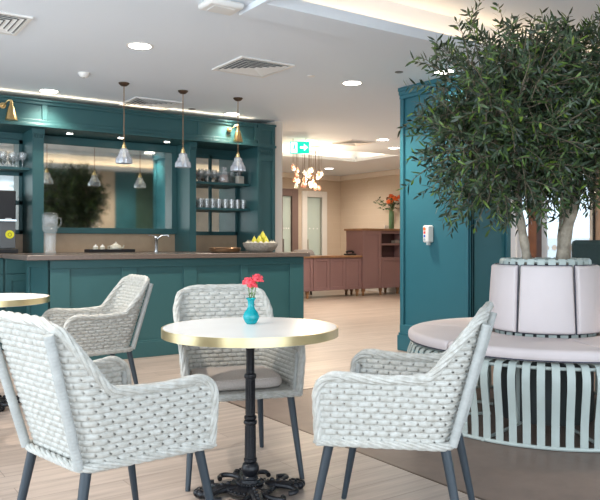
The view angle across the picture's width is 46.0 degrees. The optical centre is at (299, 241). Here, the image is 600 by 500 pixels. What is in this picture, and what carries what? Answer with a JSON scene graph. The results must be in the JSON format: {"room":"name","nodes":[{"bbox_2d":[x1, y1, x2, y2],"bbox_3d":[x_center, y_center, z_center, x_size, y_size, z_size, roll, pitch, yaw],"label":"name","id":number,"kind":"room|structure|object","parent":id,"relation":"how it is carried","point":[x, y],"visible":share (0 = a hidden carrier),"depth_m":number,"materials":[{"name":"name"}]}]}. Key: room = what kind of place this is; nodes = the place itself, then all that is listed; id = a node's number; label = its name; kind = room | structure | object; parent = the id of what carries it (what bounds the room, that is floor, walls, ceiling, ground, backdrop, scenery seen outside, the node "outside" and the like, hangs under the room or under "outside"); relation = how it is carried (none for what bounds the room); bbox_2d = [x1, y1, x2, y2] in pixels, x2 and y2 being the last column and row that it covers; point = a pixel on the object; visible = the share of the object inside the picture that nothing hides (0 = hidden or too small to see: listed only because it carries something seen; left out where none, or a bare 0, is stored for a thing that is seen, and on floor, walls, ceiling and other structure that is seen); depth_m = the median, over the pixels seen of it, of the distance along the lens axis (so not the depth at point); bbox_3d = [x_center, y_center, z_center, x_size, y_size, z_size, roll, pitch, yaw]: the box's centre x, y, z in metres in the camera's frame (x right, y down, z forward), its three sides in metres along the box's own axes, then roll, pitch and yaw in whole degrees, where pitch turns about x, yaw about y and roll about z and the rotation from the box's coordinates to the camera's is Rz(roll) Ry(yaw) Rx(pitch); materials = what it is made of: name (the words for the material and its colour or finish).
{"room":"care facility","nodes":[
{"label":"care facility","id":0,"kind":"room"},
{"bbox_2d":[0,132,236,252],"bbox_3d":[-4.025,-0.240,7.564,8.390,2.740,0.100,0,0,-35],"label":"wall","id":1,"kind":"structure","parent":0,"point":[3,135],"depth_m":8.09,"materials":[{"name":"teal paint"}]},
{"bbox_2d":[0,99,17,120],"bbox_3d":[-3.040,-1.378,7.396,0.210,0.217,0.124,0,0,41],"label":"wall lamp","id":2,"kind":"object","parent":1,"relation":"attached to","point":[11,115],"visible":1,"depth_m":7.34,"materials":[{"name":"gold metal"}]},
{"bbox_2d":[0,138,21,233],"bbox_3d":[-3.574,-0.625,7.785,0.985,1.070,0.030,0,0,-35],"label":"mirror","id":3,"kind":"object","parent":1,"relation":"attached to","point":[12,181],"visible":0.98,"depth_m":8.01,"materials":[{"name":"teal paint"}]},
{"bbox_2d":[0,166,29,172],"bbox_3d":[-3.474,-0.805,7.641,0.985,0.030,0.320,0,0,-35],"label":"shelf board","id":4,"kind":"object","parent":3,"relation":"attached to","point":[2,168],"visible":1,"depth_m":7.75,"materials":[{"name":"teal paint"}]},
{"bbox_2d":[44,135,176,233],"bbox_3d":[-2.321,-0.667,8.615,1.750,1.135,0.050,0,0,-34],"label":"mirror","id":5,"kind":"object","parent":1,"relation":"attached to","point":[85,187],"visible":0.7,"depth_m":8.60,"materials":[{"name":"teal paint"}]},
{"bbox_2d":[12,233,236,251],"bbox_3d":[-2.429,0.009,8.595,3.790,0.219,0.019,0,0,-35],"label":"backsplash","id":6,"kind":"structure","parent":1,"relation":"attached to","point":[64,242],"depth_m":8.74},
{"bbox_2d":[0,95,258,150],"bbox_3d":[-3.079,-1.393,7.796,5.810,0.303,0.595,0,0,-35],"label":"bar bulkhead","id":7,"kind":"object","parent":1,"relation":"attached to","point":[87,121],"depth_m":8.24,"materials":[{"name":"teal paint"}]},
{"bbox_2d":[196,154,237,234],"bbox_3d":[-1.200,-0.625,9.428,0.830,1.070,0.030,0,0,-35],"label":"mirror","id":8,"kind":"object","parent":1,"relation":"attached to","point":[207,222],"visible":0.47,"depth_m":9.48,"materials":[{"name":"mirror"}]},
{"bbox_2d":[196,181,249,187],"bbox_3d":[-1.100,-0.755,9.284,0.830,0.030,0.320,0,0,-35],"label":"shelf board","id":9,"kind":"object","parent":8,"relation":"attached to","point":[198,183],"visible":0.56,"depth_m":9.26,"materials":[{"name":"teal paint"}]},
{"bbox_2d":[219,166,227,182],"bbox_3d":[-0.993,-0.880,9.200,0.130,0.220,0.130,0,0,-35],"label":"glass jar","id":10,"kind":"object","parent":9,"relation":"on","point":[223,178],"visible":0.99,"depth_m":9.15,"materials":[{"name":"clear glass"}]},
{"bbox_2d":[235,170,243,183],"bbox_3d":[-0.796,-0.858,9.337,0.060,0.175,0.110,0,0,38],"label":"bottle","id":11,"kind":"object","parent":9,"relation":"on","point":[238,179],"visible":0.96,"depth_m":9.31,"materials":[{"name":"glass"}]},
{"bbox_2d":[196,207,249,211],"bbox_3d":[-1.100,-0.425,9.284,0.830,0.030,0.320,0,0,-35],"label":"shelf board","id":12,"kind":"object","parent":8,"relation":"attached to","point":[197,208],"visible":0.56,"depth_m":9.20,"materials":[{"name":"teal paint"}]},
{"bbox_2d":[227,125,242,142],"bbox_3d":[-0.812,-1.368,8.939,0.210,0.217,0.124,0,0,41],"label":"wall lamp","id":13,"kind":"object","parent":1,"relation":"attached to","point":[238,137],"visible":1,"depth_m":8.88,"materials":[{"name":"gold metal"}]},
{"bbox_2d":[266,121,281,251],"bbox_3d":[-1.927,-0.240,11.819,0.115,2.740,5.770,0,0,-35],"label":"wall","id":14,"kind":"structure","parent":0,"point":[278,129],"depth_m":9.45,"materials":[{"name":"beige paint"}]},
{"bbox_2d":[0,0,599,175],"bbox_3d":[0.076,-1.755,6.742,14.200,0.370,17.000,0,0,-35],"label":"ceiling","id":15,"kind":"structure","parent":0,"point":[335,42],"depth_m":6.14,"materials":[{"name":"paint"}]},
{"bbox_2d":[0,11,32,35],"bbox_3d":[-2.269,-1.603,5.126,0.520,0.014,0.520,0,0,-35],"label":"ceiling vent","id":16,"kind":"object","parent":15,"relation":"in","point":[12,24],"visible":1,"depth_m":5.17,"materials":[{"name":"white metal"}]},
{"bbox_2d":[38,89,59,93],"bbox_3d":[-2.675,-1.607,7.536,0.226,0.006,0.226,0,0,-35],"label":"recessed light","id":17,"kind":"object","parent":15,"relation":"in","point":[51,91],"visible":1,"depth_m":7.54,"materials":[{"name":"white plastic"}]},
{"bbox_2d":[40,89,57,92],"bbox_3d":[-2.675,-1.608,7.536,0.182,0.003,0.182,0,0,-35],"label":"diffuser","id":18,"kind":"object","parent":17,"relation":"attached to","point":[41,90],"depth_m":7.54,"materials":[{"name":"white"}]},
{"bbox_2d":[78,72,89,77],"bbox_3d":[-2.057,-1.586,6.734,0.110,0.048,0.110,0,0,-35],"label":"smoke detector","id":19,"kind":"object","parent":15,"relation":"attached to","point":[81,74],"visible":1,"depth_m":6.70,"materials":[{"name":"white plastic"}]},
{"bbox_2d":[116,82,130,163],"bbox_3d":[-1.782,-1.202,7.158,0.170,0.815,0.170,0,0,-35],"label":"pendant light","id":20,"kind":"object","parent":15,"relation":"hanging from","point":[124,84],"visible":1,"depth_m":7.14,"materials":[{"name":"brown metal"}]},
{"bbox_2d":[126,42,153,49],"bbox_3d":[-1.314,-1.607,5.806,0.226,0.006,0.226,0,0,-35],"label":"recessed light","id":21,"kind":"object","parent":15,"relation":"in","point":[133,45],"visible":1,"depth_m":5.80,"materials":[{"name":"white plastic"}]},
{"bbox_2d":[129,43,150,48],"bbox_3d":[-1.314,-1.608,5.806,0.182,0.003,0.182,0,0,-35],"label":"diffuser","id":22,"kind":"object","parent":21,"relation":"attached to","point":[131,45],"depth_m":5.79,"materials":[{"name":"white plastic"}]},
{"bbox_2d":[118,97,182,110],"bbox_3d":[-1.743,-1.603,8.216,0.560,0.014,0.560,0,0,-35],"label":"ceiling vent","id":23,"kind":"object","parent":15,"relation":"in","point":[136,102],"visible":1,"depth_m":8.21,"materials":[{"name":"white metal"}]},
{"bbox_2d":[176,90,190,167],"bbox_3d":[-1.246,-1.202,7.529,0.170,0.815,0.170,0,0,-35],"label":"pendant light","id":24,"kind":"object","parent":15,"relation":"hanging from","point":[179,91],"visible":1,"depth_m":7.51,"materials":[{"name":"gold metal"}]},
{"bbox_2d":[198,0,243,15],"bbox_3d":[-0.532,-1.585,4.761,0.260,0.050,0.200,0,0,-35],"label":"ceiling sensor","id":25,"kind":"object","parent":15,"relation":"attached to","point":[226,7],"visible":1,"depth_m":4.72,"materials":[{"name":"white plastic"}]},
{"bbox_2d":[223,112,240,115],"bbox_3d":[-0.855,-1.607,8.890,0.226,0.006,0.226,0,0,-35],"label":"recessed light","id":26,"kind":"object","parent":15,"relation":"in","point":[227,113],"visible":1,"depth_m":8.90,"materials":[{"name":"white plastic"}]},
{"bbox_2d":[232,97,242,171],"bbox_3d":[-0.694,-1.202,7.912,0.170,0.815,0.170,0,0,-35],"label":"pendant light","id":27,"kind":"object","parent":15,"relation":"hanging from","point":[234,98],"visible":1,"depth_m":7.89,"materials":[{"name":"gold metal"}]},
{"bbox_2d":[212,56,294,77],"bbox_3d":[-0.432,-1.603,6.503,0.560,0.014,0.560,0,0,-35],"label":"ceiling vent","id":28,"kind":"object","parent":15,"relation":"in","point":[242,65],"visible":1,"depth_m":6.48,"materials":[{"name":"white metal"}]},
{"bbox_2d":[290,142,308,153],"bbox_3d":[-0.008,-1.492,10.995,0.300,0.235,0.027,0,0,0],"label":"exit sign","id":29,"kind":"object","parent":15,"relation":"hanging from","point":[295,147],"visible":1,"depth_m":10.98,"materials":[{"name":"teal plastic"}]},
{"bbox_2d":[292,145,323,189],"bbox_3d":[0.133,-1.247,12.021,0.574,0.726,0.496,0,0,-16],"label":"glass chandelier","id":30,"kind":"object","parent":15,"relation":"hanging from","point":[311,147],"visible":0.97,"depth_m":11.95,"materials":[{"name":"white glass"}]},
{"bbox_2d":[341,80,362,85],"bbox_3d":[0.526,-1.607,7.157,0.226,0.006,0.226,0,0,-35],"label":"recessed light","id":31,"kind":"object","parent":15,"relation":"in","point":[351,82],"visible":1,"depth_m":7.16,"materials":[{"name":"white plastic"}]},
{"bbox_2d":[343,81,360,84],"bbox_3d":[0.526,-1.608,7.157,0.182,0.003,0.182,0,0,-35],"label":"diffuser","id":32,"kind":"object","parent":31,"relation":"attached to","point":[344,82],"depth_m":7.14,"materials":[{"name":"white"}]},
{"bbox_2d":[332,139,375,145],"bbox_3d":[0.874,-1.603,11.437,0.500,0.014,0.500,0,0,-35],"label":"ceiling vent","id":33,"kind":"object","parent":15,"relation":"in","point":[351,142],"visible":1,"depth_m":11.40,"materials":[{"name":"white metal"}]},
{"bbox_2d":[0,289,599,499],"bbox_3d":[0.076,1.155,6.742,14.200,0.050,17.000,0,0,-35],"label":"floor","id":34,"kind":"structure","parent":0,"point":[370,320],"depth_m":3.66,"materials":[{"name":"brown wood"}]},
{"bbox_2d":[0,258,3,349],"bbox_3d":[-3.503,0.648,7.425,0.624,0.964,0.663,0,0,-35],"label":"base cabinet","id":35,"kind":"object","parent":34,"relation":"on","point":[1,259],"visible":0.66,"depth_m":7.35,"materials":[{"name":"teal paint"}]},
{"bbox_2d":[0,251,309,260],"bbox_3d":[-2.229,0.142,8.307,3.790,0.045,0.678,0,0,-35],"label":"countertop","id":36,"kind":"structure","parent":35,"relation":"on","point":[1,254],"depth_m":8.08,"materials":[{"name":"brown wood"}]},
{"bbox_2d":[0,190,17,252],"bbox_3d":[-3.361,-0.216,7.561,0.550,0.670,0.500,0,0,-35],"label":"coffee machine","id":37,"kind":"object","parent":36,"relation":"on","point":[7,197],"visible":0.99,"depth_m":7.53,"materials":[{"name":"black plastic"}]},
{"bbox_2d":[0,249,17,252],"bbox_3d":[-3.361,0.097,7.561,0.550,0.045,0.500,0,0,-35],"label":"drip tray","id":38,"kind":"object","parent":37,"relation":"on","point":[1,250],"depth_m":7.46,"materials":[{"name":"black plastic"}]},
{"bbox_2d":[23,128,44,252],"bbox_3d":[-2.986,-0.561,7.916,0.136,1.362,0.453,0,0,-35],"label":"post","id":39,"kind":"object","parent":36,"relation":"on","point":[33,139],"visible":1,"depth_m":7.76,"materials":[{"name":"teal paint"}]},
{"bbox_2d":[84,249,134,251],"bbox_3d":[-2.218,0.102,8.255,0.540,0.035,0.200,0,0,-35],"label":"serving tray","id":40,"kind":"object","parent":36,"relation":"on","point":[85,250],"visible":0.97,"depth_m":8.16,"materials":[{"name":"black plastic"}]},
{"bbox_2d":[108,242,123,248],"bbox_3d":[-2.159,0.051,8.296,0.140,0.110,0.158,0,0,14],"label":"teapot","id":41,"kind":"object","parent":40,"relation":"on","point":[114,246],"visible":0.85,"depth_m":8.25,"materials":[{"name":"white ceramic"}]},
{"bbox_2d":[148,234,169,251],"bbox_3d":[-1.731,0.011,8.689,0.265,0.215,0.055,0,0,-2],"label":"tap","id":42,"kind":"object","parent":36,"relation":"on","point":[156,238],"visible":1,"depth_m":8.67,"materials":[{"name":"silver metal"}]},
{"bbox_2d":[175,142,196,251],"bbox_3d":[-1.453,-0.561,8.977,0.106,1.362,0.453,0,0,-35],"label":"post","id":43,"kind":"object","parent":36,"relation":"on","point":[185,238],"visible":0.9,"depth_m":8.85,"materials":[{"name":"teal paint"}]},
{"bbox_2d":[3,259,25,349],"bbox_3d":[-2.986,0.648,7.782,0.624,0.964,0.663,0,0,-35],"label":"base cabinet","id":44,"kind":"object","parent":34,"relation":"on","point":[14,270],"visible":0.14,"depth_m":7.42,"materials":[{"name":"teal paint"}]},
{"bbox_2d":[0,293,49,411],"bbox_3d":[-2.145,0.754,4.879,0.792,0.749,0.792,0,0,-18],"label":"bistro table","id":45,"kind":"object","parent":34,"relation":"on","point":[6,299],"visible":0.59,"depth_m":4.78,"materials":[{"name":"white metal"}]},
{"bbox_2d":[41,274,152,384],"bbox_3d":[-1.409,0.682,4.869,0.665,0.901,0.608,0,0,-34],"label":"wicker armchair","id":46,"kind":"object","parent":34,"relation":"on","point":[104,329],"visible":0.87,"depth_m":4.77,"materials":[{"name":"grey wicker"}]},
{"bbox_2d":[0,310,218,499],"bbox_3d":[-0.707,0.682,2.540,0.608,0.901,0.665,0,0,44],"label":"wicker armchair","id":47,"kind":"object","parent":34,"relation":"on","point":[59,387],"visible":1,"depth_m":2.36,"materials":[{"name":"white wicker"}]},
{"bbox_2d":[3,252,309,360],"bbox_3d":[-1.414,0.624,7.498,3.070,1.012,0.940,0,0,-35],"label":"bar counter","id":48,"kind":"object","parent":34,"relation":"on","point":[71,280],"depth_m":7.02,"materials":[{"name":"teal paint"}]},
{"bbox_2d":[209,247,240,252],"bbox_3d":[-0.844,0.090,7.954,0.362,0.054,0.362,0,0,-35],"label":"round tray","id":49,"kind":"object","parent":48,"relation":"on","point":[216,249],"visible":1,"depth_m":7.81,"materials":[{"name":"brown wood"}]},
{"bbox_2d":[243,243,277,251],"bbox_3d":[-0.448,0.063,8.021,0.406,0.108,0.406,0,0,-35],"label":"fruit bowl","id":50,"kind":"object","parent":48,"relation":"on","point":[251,247],"visible":0.88,"depth_m":7.87,"materials":[{"name":"stone"}]},
{"bbox_3d":[-0.388,-0.028,8.021,0.068,0.111,0.068,0,0,-35],"label":"pear","id":51,"kind":"object","parent":50,"relation":"in","visible":0},
{"bbox_2d":[260,231,264,239],"bbox_3d":[-0.423,-0.083,8.031,0.068,0.111,0.068,0,0,-35],"label":"pear","id":52,"kind":"object","parent":51,"relation":"on","point":[262,235],"visible":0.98,"depth_m":8.01,"materials":[{"name":"yellow plant"}]},
{"bbox_2d":[173,284,305,491],"bbox_3d":[-0.346,0.682,3.594,0.608,0.901,0.665,0,0,-17],"label":"wicker armchair","id":53,"kind":"object","parent":34,"relation":"on","point":[288,362],"visible":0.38,"depth_m":3.76,"materials":[{"name":"grey wicker"}]},
{"bbox_2d":[190,365,281,390],"bbox_3d":[-0.335,0.677,3.559,0.431,0.064,0.389,0,0,-17],"label":"seat cushion","id":54,"kind":"object","parent":53,"relation":"on","point":[227,378],"visible":0.63,"depth_m":3.45,"materials":[{"name":"grey fabric"}]},
{"bbox_2d":[161,317,337,499],"bbox_3d":[-0.224,0.754,3.189,0.792,0.749,0.792,0,0,-2],"label":"bistro table","id":55,"kind":"object","parent":34,"relation":"on","point":[232,332],"visible":0.92,"depth_m":3.14,"materials":[{"name":"white stone"}]},
{"bbox_2d":[243,297,258,323],"bbox_3d":[-0.227,0.319,3.279,0.073,0.120,0.073,0,0,-15],"label":"bud vase","id":56,"kind":"object","parent":55,"relation":"on","point":[250,316],"visible":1,"depth_m":3.26,"materials":[{"name":"teal glass"}]},
{"bbox_2d":[242,277,254,297],"bbox_3d":[-0.239,0.265,3.280,0.063,0.207,0.068,0,0,-35],"label":"carnation","id":57,"kind":"object","parent":56,"relation":"in","point":[246,280],"visible":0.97,"depth_m":3.27,"materials":[{"name":"pink plant"}]},
{"bbox_2d":[247,282,257,297],"bbox_3d":[-0.220,0.275,3.267,0.051,0.186,0.042,0,0,-10],"label":"carnation","id":58,"kind":"object","parent":56,"relation":"in","point":[252,285],"visible":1,"depth_m":3.26,"materials":[{"name":"pink plant"}]},
{"bbox_2d":[249,274,263,297],"bbox_3d":[-0.203,0.258,3.285,0.073,0.221,0.061,0,0,-35],"label":"carnation","id":59,"kind":"object","parent":56,"relation":"in","point":[256,277],"visible":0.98,"depth_m":3.27,"materials":[{"name":"pink plant"}]},
{"bbox_2d":[237,123,275,251],"bbox_3d":[-0.591,-0.210,9.524,0.290,2.680,0.565,0,0,-35],"label":"tall cabinet","id":60,"kind":"object","parent":34,"relation":"on","point":[258,167],"visible":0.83,"depth_m":9.35,"materials":[{"name":"teal paint"}]},
{"bbox_2d":[293,249,314,294],"bbox_3d":[0.065,0.646,15.296,0.560,0.972,0.560,0,0,0],"label":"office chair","id":61,"kind":"object","parent":34,"relation":"on","point":[301,250],"visible":0.21,"depth_m":15.12,"materials":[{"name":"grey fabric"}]},
{"bbox_2d":[303,255,361,298],"bbox_3d":[0.451,0.705,14.530,1.680,0.850,0.580,0,0,-35],"label":"cabinet","id":62,"kind":"object","parent":34,"relation":"on","point":[321,272],"depth_m":14.36,"materials":[{"name":"paint"}]},
{"bbox_2d":[304,255,361,257],"bbox_3d":[0.451,0.300,14.530,1.680,0.040,0.580,0,0,-35],"label":"countertop","id":63,"kind":"structure","parent":62,"relation":"on","point":[311,256],"depth_m":14.50,"materials":[{"name":"brown wood"}]},
{"bbox_2d":[344,250,355,254],"bbox_3d":[1.054,0.227,14.898,0.210,0.104,0.180,0,0,-35],"label":"desk phone","id":64,"kind":"object","parent":62,"relation":"on","point":[347,251],"visible":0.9,"depth_m":14.86,"materials":[{"name":"black plastic"}]},
{"bbox_2d":[227,388,484,499],"bbox_3d":[2.660,1.129,2.718,2.632,0.002,7.442,0,0,-35],"label":"trim","id":65,"kind":"structure","parent":34,"relation":"on","point":[308,388],"depth_m":3.62,"materials":[{"name":"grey metal"}]},
{"bbox_2d":[344,228,399,295],"bbox_3d":[1.622,0.422,15.316,1.218,1.415,0.620,0,0,-35],"label":"cabinet","id":66,"kind":"object","parent":34,"relation":"on","point":[380,259],"depth_m":15.02,"materials":[{"name":"paint"}]},
{"bbox_2d":[344,228,399,230],"bbox_3d":[1.622,-0.263,15.316,1.218,0.045,0.620,0,0,-35],"label":"countertop","id":67,"kind":"structure","parent":66,"relation":"on","point":[356,229],"depth_m":14.94,"materials":[{"name":"brown wood"}]},
{"bbox_2d":[389,211,393,228],"bbox_3d":[2.011,-0.481,15.536,0.120,0.390,0.120,0,0,-35],"label":"flower vase","id":68,"kind":"object","parent":66,"relation":"on","point":[391,213],"visible":0.97,"depth_m":15.49,"materials":[{"name":"green glass"}]},
{"bbox_2d":[374,194,399,210],"bbox_3d":[1.957,-0.769,15.540,0.567,0.568,0.735,0,0,-7],"label":"flower bouquet","id":69,"kind":"object","parent":68,"relation":"in","point":[390,202],"visible":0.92,"depth_m":15.43,"materials":[{"name":"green plant"}]},
{"bbox_2d":[312,301,496,499],"bbox_3d":[0.415,0.682,2.760,0.665,0.901,0.608,0,0,18],"label":"wicker armchair","id":70,"kind":"object","parent":34,"relation":"on","point":[443,384],"visible":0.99,"depth_m":2.53,"materials":[{"name":"grey wicker"}]},
{"bbox_2d":[344,398,434,436],"bbox_3d":[0.380,0.677,2.771,0.389,0.064,0.431,0,0,18],"label":"seat cushion","id":71,"kind":"object","parent":70,"relation":"on","point":[365,398],"visible":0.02,"depth_m":2.67,"materials":[{"name":"grey fabric"}]},
{"bbox_2d":[397,70,510,353],"bbox_3d":[1.552,-0.240,7.149,0.590,2.740,1.030,0,0,-35],"label":"wall pier","id":72,"kind":"object","parent":34,"relation":"on","point":[446,278],"visible":0.33,"depth_m":7.04,"materials":[{"name":"teal paint"}]},
{"bbox_2d":[423,225,432,244],"bbox_3d":[1.278,-0.067,7.047,0.077,0.195,0.080,0,0,-35],"label":"wall dispenser","id":73,"kind":"object","parent":72,"relation":"attached to","point":[427,229],"visible":1,"depth_m":7.02,"materials":[{"name":"white plastic"}]},
{"bbox_2d":[407,257,599,451],"bbox_3d":[1.605,0.618,4.639,1.784,1.024,1.784,0,0,35],"label":"bench","id":74,"kind":"object","parent":34,"relation":"on","point":[555,395],"visible":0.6,"depth_m":3.93,"materials":[{"name":"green metal"}]},
{"bbox_2d":[408,324,505,350],"bbox_3d":[0.951,0.616,4.664,0.721,0.071,0.763,0,0,-35],"label":"bench cushion","id":75,"kind":"object","parent":74,"relation":"on","point":[437,337],"visible":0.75,"depth_m":4.48,"materials":[{"name":"pink leather"}]},
{"bbox_2d":[489,263,519,332],"bbox_3d":[1.301,0.354,4.569,0.100,0.425,0.334,0,0,-13],"label":"cushion","id":76,"kind":"object","parent":75,"relation":"on","point":[504,281],"visible":0.8,"depth_m":4.47,"materials":[{"name":"pink leather"}]},
{"bbox_2d":[419,317,494,331],"bbox_3d":[1.290,0.616,5.135,0.874,0.071,0.596,0,0,-35],"label":"bench cushion","id":77,"kind":"object","parent":74,"relation":"on","point":[464,322],"visible":0.12,"depth_m":5.10,"materials":[{"name":"pink leather"}]},
{"bbox_2d":[395,0,599,263],"bbox_3d":[1.291,-0.700,4.519,1.342,1.723,1.366,0,0,11],"label":"tree","id":78,"kind":"object","parent":74,"relation":"on","point":[490,129],"visible":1,"depth_m":4.34,"materials":[{"name":"green plant"}]},
{"bbox_2d":[448,335,599,363],"bbox_3d":[1.372,0.616,4.038,0.704,0.071,0.771,0,0,-35],"label":"bench cushion","id":79,"kind":"object","parent":74,"relation":"on","point":[509,347],"visible":0.82,"depth_m":3.88,"materials":[{"name":"pink leather"}]},
{"bbox_2d":[518,265,574,334],"bbox_3d":[1.513,0.354,4.341,0.334,0.425,0.100,0,0,17],"label":"cushion","id":80,"kind":"object","parent":79,"relation":"on","point":[546,297],"visible":1,"depth_m":4.30,"materials":[{"name":"pink leather"}]},
{"bbox_2d":[456,7,599,253],"bbox_3d":[1.675,-0.702,4.870,1.200,1.723,1.214,0,0,-16],"label":"tree","id":81,"kind":"object","parent":74,"relation":"on","point":[564,21],"visible":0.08,"depth_m":4.63,"materials":[{"name":"green plant"}]},
{"bbox_2d":[521,4,599,264],"bbox_3d":[1.962,-0.732,4.723,1.184,1.783,1.262,0,0,-26],"label":"tree","id":82,"kind":"object","parent":74,"relation":"on","point":[565,237],"visible":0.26,"depth_m":4.59,"materials":[{"name":"green plant"}]},
{"bbox_2d":[569,336,599,348],"bbox_3d":[1.919,0.616,4.143,0.874,0.071,0.596,0,0,-35],"label":"bench cushion","id":83,"kind":"object","parent":74,"relation":"on","point":[591,341],"visible":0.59,"depth_m":4.17,"materials":[{"name":"pink leather"}]},
{"bbox_2d":[573,264,599,334],"bbox_3d":[1.816,0.354,4.411,0.334,0.425,0.100,0,0,-43],"label":"cushion","id":84,"kind":"object","parent":83,"relation":"on","point":[586,278],"visible":1,"depth_m":4.33,"materials":[{"name":"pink leather"}]},
{"bbox_2d":[511,190,522,257],"bbox_3d":[3.471,-0.095,11.331,0.076,2.450,0.215,0,0,-35],"label":"sheer curtain","id":85,"kind":"object","parent":34,"relation":"on","point":[516,251],"visible":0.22,"depth_m":11.37,"materials":[{"name":"white fabric"}]},
{"bbox_2d":[528,197,541,257],"bbox_3d":[3.415,-0.240,10.282,0.120,2.740,0.147,0,0,-35],"label":"trim","id":86,"kind":"structure","parent":34,"relation":"on","point":[535,240],"depth_m":10.23,"materials":[{"name":"brown wood"}]},
{"bbox_2d":[542,196,546,257],"bbox_3d":[3.750,-0.095,10.928,0.076,2.450,0.163,0,0,-35],"label":"sheer curtain","id":87,"kind":"object","parent":34,"relation":"on","point":[544,238],"visible":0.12,"depth_m":10.91,"materials":[{"name":"white fabric"}]},
{"bbox_2d":[571,240,599,265],"bbox_3d":[3.106,0.555,7.440,0.680,1.151,0.600,0,0,14],"label":"lounge chair","id":88,"kind":"object","parent":34,"relation":"on","point":[590,249],"visible":0.12,"depth_m":7.18,"materials":[{"name":"teal fabric"}]},
{"bbox_2d":[592,179,594,239],"bbox_3d":[4.033,-0.240,9.679,0.050,2.740,0.030,0,0,-35],"label":"trim","id":89,"kind":"structure","parent":34,"relation":"on","point":[593,215],"depth_m":9.66,"materials":[{"name":"brown wood"}]},
{"bbox_2d":[595,168,599,239],"bbox_3d":[4.144,-0.240,9.598,0.100,2.740,0.257,0,0,-35],"label":"trim","id":90,"kind":"structure","parent":34,"relation":"on","point":[597,217],"depth_m":9.64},
{"bbox_2d":[282,178,340,254],"bbox_3d":[-1.248,-0.240,15.859,5.600,2.740,0.100,0,0,-35],"label":"wall","id":91,"kind":"structure","parent":0,"point":[333,188],"depth_m":17.16,"materials":[{"name":"beige paint"}]},
{"bbox_2d":[282,188,297,251],"bbox_3d":[-0.325,-0.054,16.474,0.603,2.369,0.140,0,0,-35],"label":"door","id":92,"kind":"structure","parent":91,"relation":"in","point":[289,196],"depth_m":16.51,"materials":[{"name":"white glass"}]},
{"bbox_2d":[302,191,326,254],"bbox_3d":[0.319,-0.042,16.919,0.728,2.343,0.140,0,0,-35],"label":"door","id":93,"kind":"structure","parent":91,"relation":"in","point":[314,209],"depth_m":16.94,"materials":[{"name":"white wood"}]},
{"bbox_2d":[341,175,399,287],"bbox_3d":[2.459,-0.240,15.336,0.100,2.740,4.980,0,0,-35],"label":"wall","id":94,"kind":"structure","parent":0,"point":[359,209],"depth_m":16.52,"materials":[{"name":"beige paint"}]},
{"bbox_2d":[282,169,399,180],"bbox_3d":[0.361,-1.550,13.446,5.500,0.120,5.700,0,0,-35],"label":"trim","id":95,"kind":"structure","parent":94,"relation":"attached to","point":[395,171],"depth_m":16.59,"materials":[{"name":"beige paint"}]},
{"bbox_2d":[359,287,399,292],"bbox_3d":[2.443,1.070,14.887,0.437,0.120,5.700,0,0,-35],"label":"baseboard","id":96,"kind":"structure","parent":94,"relation":"attached to","point":[392,290],"depth_m":15.89,"materials":[{"name":"white wood"}]},
{"bbox_2d":[547,179,591,250],"bbox_3d":[5.043,-0.240,9.493,0.100,2.740,7.330,0,0,-35],"label":"window","id":97,"kind":"structure","parent":0,"point":[554,247],"depth_m":10.49,"materials":[{"name":"white glass"}]},
{"label":"outside","id":98,"kind":"structure","parent":0,"visible":0},
{"bbox_3d":[9.554,1.200,17.560,16.300,0.060,30.000,0,0,-35],"label":"ground","id":99,"kind":"structure","parent":98,"visible":0},
{"bbox_2d":[547,238,588,257],"bbox_3d":[10.582,0.525,18.271,0.200,1.290,30.000,0,0,-35],"label":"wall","id":100,"kind":"structure","parent":99,"relation":"on","point":[551,253],"depth_m":22.02,"materials":[{"name":"white paint"}]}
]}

